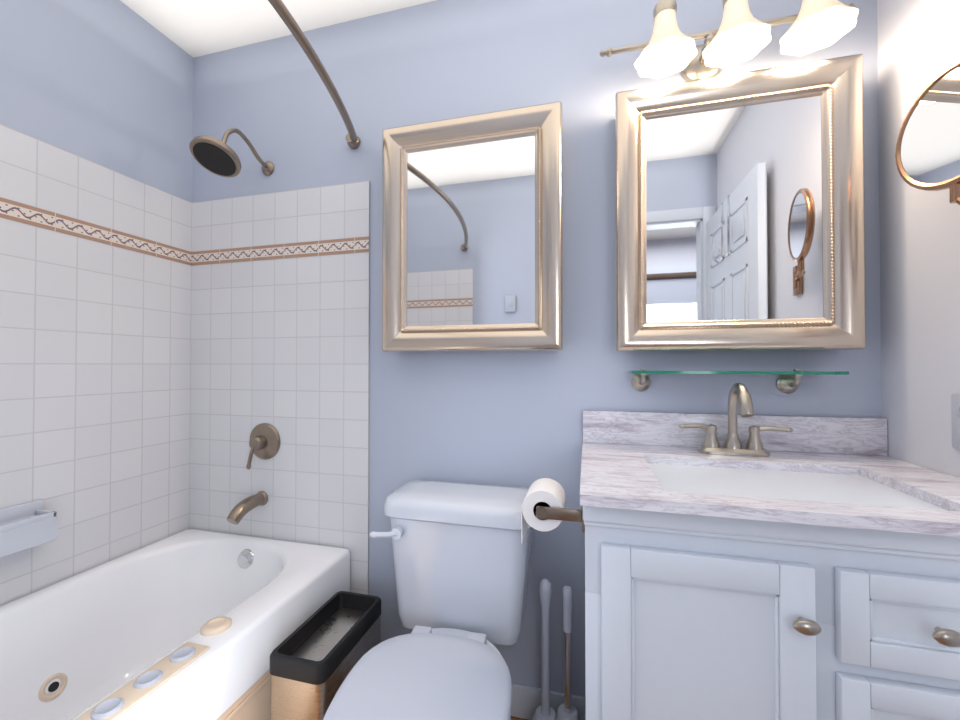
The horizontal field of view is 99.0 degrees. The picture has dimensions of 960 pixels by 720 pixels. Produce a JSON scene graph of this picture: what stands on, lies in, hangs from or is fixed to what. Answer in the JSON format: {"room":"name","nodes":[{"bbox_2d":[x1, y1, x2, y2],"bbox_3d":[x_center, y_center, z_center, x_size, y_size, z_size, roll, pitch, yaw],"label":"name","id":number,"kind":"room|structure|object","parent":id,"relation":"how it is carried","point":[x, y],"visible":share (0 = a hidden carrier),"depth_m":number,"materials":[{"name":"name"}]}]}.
{"room":"bathroom","nodes":[
{"label":"bathroom","id":0,"kind":"room"},
{"bbox_2d":[0,0,192,201],"bbox_3d":[-1.450,-0.059,0.903,0.100,2.420,1.660,0,-1,14],"label":"wall","id":1,"kind":"structure","parent":0,"point":[107,83],"depth_m":1.38,"materials":[{"name":"blue paint"}]},
{"bbox_2d":[0,124,191,605],"bbox_3d":[-1.385,0.096,0.935,0.009,1.510,1.559,0,-1,14],"label":"tile","id":2,"kind":"structure","parent":1,"relation":"attached to","point":[95,310],"depth_m":1.34,"materials":[{"name":"white tile"}]},
{"bbox_2d":[0,499,57,557],"bbox_3d":[-1.286,0.477,1.127,0.086,0.130,0.172,0,-1,14],"label":"soap dish","id":3,"kind":"object","parent":2,"relation":"attached to","point":[25,526],"visible":1,"depth_m":1.14,"materials":[{"name":"grey ceramic"}]},
{"bbox_2d":[120,0,435,57],"bbox_3d":[0.281,-1.315,-0.377,4.100,0.060,3.500,0,-1,14],"label":"ceiling","id":4,"kind":"structure","parent":0,"point":[195,28],"depth_m":1.51,"materials":[{"name":"white paint"}]},
{"bbox_2d":[511,716,527,719],"bbox_3d":[0.281,1.165,-0.407,4.100,0.060,3.500,0,-1,14],"label":"floor","id":5,"kind":"structure","parent":0,"point":[514,718],"depth_m":1.32,"materials":[{"name":"brown wood"}]},
{"bbox_2d":[0,529,349,719],"bbox_3d":[-1.014,0.904,0.839,0.748,0.492,1.518,0,-1,14],"label":"bathtub","id":6,"kind":"object","parent":5,"relation":"on","point":[191,624],"visible":0.88,"depth_m":1.23,"materials":[{"name":"white ceramic"}]},
{"bbox_2d":[270,591,380,719],"bbox_3d":[-0.417,0.946,1.150,0.160,0.416,0.310,0,-1,14],"label":"trash bin","id":7,"kind":"object","parent":5,"relation":"on","point":[319,653],"visible":0.9,"depth_m":1.08,"materials":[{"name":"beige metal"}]},
{"bbox_2d":[323,480,531,719],"bbox_3d":[-0.130,0.773,0.983,0.463,0.759,0.772,0,-1,14],"label":"toilet","id":8,"kind":"object","parent":5,"relation":"on","point":[461,554],"visible":0.9,"depth_m":1.13,"materials":[{"name":"grey ceramic"}]},
{"bbox_2d":[533,579,578,719],"bbox_3d":[0.217,0.900,1.198,0.154,0.509,0.104,0,-1,14],"label":"toilet brush","id":9,"kind":"object","parent":5,"relation":"on","point":[567,710],"visible":1,"depth_m":1.19,"materials":[{"name":"grey plastic"}]},
{"bbox_2d":[521,383,959,719],"bbox_3d":[0.570,0.605,0.938,0.905,1.094,0.559,0,-1,14],"label":"bathroom vanity","id":10,"kind":"object","parent":5,"relation":"on","point":[745,563],"visible":1,"depth_m":0.73,"materials":[{"name":"white paint"}]},
{"bbox_2d":[678,383,793,456],"bbox_3d":[0.675,0.156,1.071,0.274,0.194,0.145,0,-1,15],"label":"faucet","id":11,"kind":"object","parent":10,"relation":"on","point":[739,397],"depth_m":1.09,"materials":[{"name":"silver metal"}]},
{"bbox_2d":[192,0,881,696],"bbox_3d":[-0.044,-0.052,1.448,2.550,2.420,0.100,0,-1,14],"label":"wall","id":12,"kind":"structure","parent":0,"point":[504,418],"depth_m":1.35,"materials":[{"name":"blue paint"}]},
{"bbox_2d":[189,128,273,177],"bbox_3d":[-0.868,-0.733,1.459,0.152,0.184,0.306,0,-1,14],"label":"shower head","id":13,"kind":"object","parent":12,"relation":"attached to","point":[218,157],"visible":1,"depth_m":1.38},
{"bbox_2d":[189,180,369,594],"bbox_3d":[-0.795,0.254,1.581,0.812,1.810,0.009,0,-1,14],"label":"tile","id":14,"kind":"structure","parent":12,"relation":"attached to","point":[280,311],"depth_m":1.57,"materials":[{"name":"white tile"}]},
{"bbox_2d":[226,491,267,524],"bbox_3d":[-0.862,0.547,1.513,0.056,0.084,0.153,0,-1,14],"label":"tub spout","id":15,"kind":"object","parent":14,"relation":"attached to","point":[240,510],"visible":1,"depth_m":1.49,"materials":[{"name":"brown metal"}]},
{"bbox_2d":[246,423,279,469],"bbox_3d":[-0.840,0.328,1.555,0.140,0.167,0.066,0,-1,14],"label":"shower valve","id":16,"kind":"object","parent":14,"relation":"attached to","point":[264,441],"visible":1,"depth_m":1.56,"materials":[{"name":"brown metal"}]},
{"bbox_2d":[268,0,360,148],"bbox_3d":[-0.585,-0.811,0.740,0.196,0.048,1.566,0,-1,14],"label":"shower rod","id":17,"kind":"object","parent":12,"relation":"attached to","point":[298,34],"visible":1,"depth_m":1.11,"materials":[{"name":"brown metal"}]},
{"bbox_2d":[382,101,562,351],"bbox_3d":[-0.031,-0.404,1.344,0.595,0.750,0.102,0,-1,14],"label":"mirror cabinet","id":18,"kind":"object","parent":12,"relation":"attached to","point":[472,232],"visible":1,"depth_m":1.31,"materials":[{"name":"beige"}]},
{"bbox_2d":[511,683,585,719],"bbox_3d":[-0.028,1.107,1.371,0.771,0.100,0.012,0,-1,14],"label":"baseboard","id":19,"kind":"structure","parent":12,"relation":"attached to","point":[526,702],"depth_m":1.30,"materials":[{"name":"white paint"}]},
{"bbox_2d":[600,0,858,80],"bbox_3d":[0.650,-0.892,1.108,0.628,0.156,0.229,0,-1,14],"label":"sconce","id":20,"kind":"object","parent":12,"relation":"attached to","point":[741,34],"visible":1,"depth_m":1.09,"materials":[{"name":"white glass"}]},
{"bbox_2d":[629,369,848,393],"bbox_3d":[0.685,0.060,1.136,0.507,0.070,0.134,0,-1,14],"label":"glass shelf","id":21,"kind":"object","parent":12,"relation":"attached to","point":[787,384],"visible":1,"depth_m":1.12,"materials":[{"name":"teal"}]},
{"bbox_2d":[615,54,865,350],"bbox_3d":[0.696,-0.403,1.156,0.600,0.755,0.102,0,-1,14],"label":"mirror cabinet","id":22,"kind":"object","parent":12,"relation":"attached to","point":[739,210],"visible":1,"depth_m":1.12,"materials":[{"name":"beige"}]},
{"bbox_2d":[877,0,959,477],"bbox_3d":[0.922,-0.067,0.289,0.100,2.420,1.660,0,-1,14],"label":"wall","id":23,"kind":"structure","parent":0,"point":[918,44],"depth_m":0.99,"materials":[{"name":"grey paint"}]},
{"bbox_2d":[895,60,959,204],"bbox_3d":[0.915,-0.407,0.709,0.118,0.311,0.352,0,-1,14],"label":"round mirror","id":24,"kind":"object","parent":23,"relation":"attached to","point":[927,154],"visible":1,"depth_m":0.81,"materials":[{"name":"orange metal"}]},
{"bbox_2d":[951,394,959,448],"bbox_3d":[1.011,0.130,0.853,0.009,0.116,0.070,0,-1,14],"label":"electrical outlet plate","id":25,"kind":"object","parent":23,"relation":"attached to","point":[955,412],"visible":1,"depth_m":0.88,"materials":[{"name":"grey plastic"}]}
]}

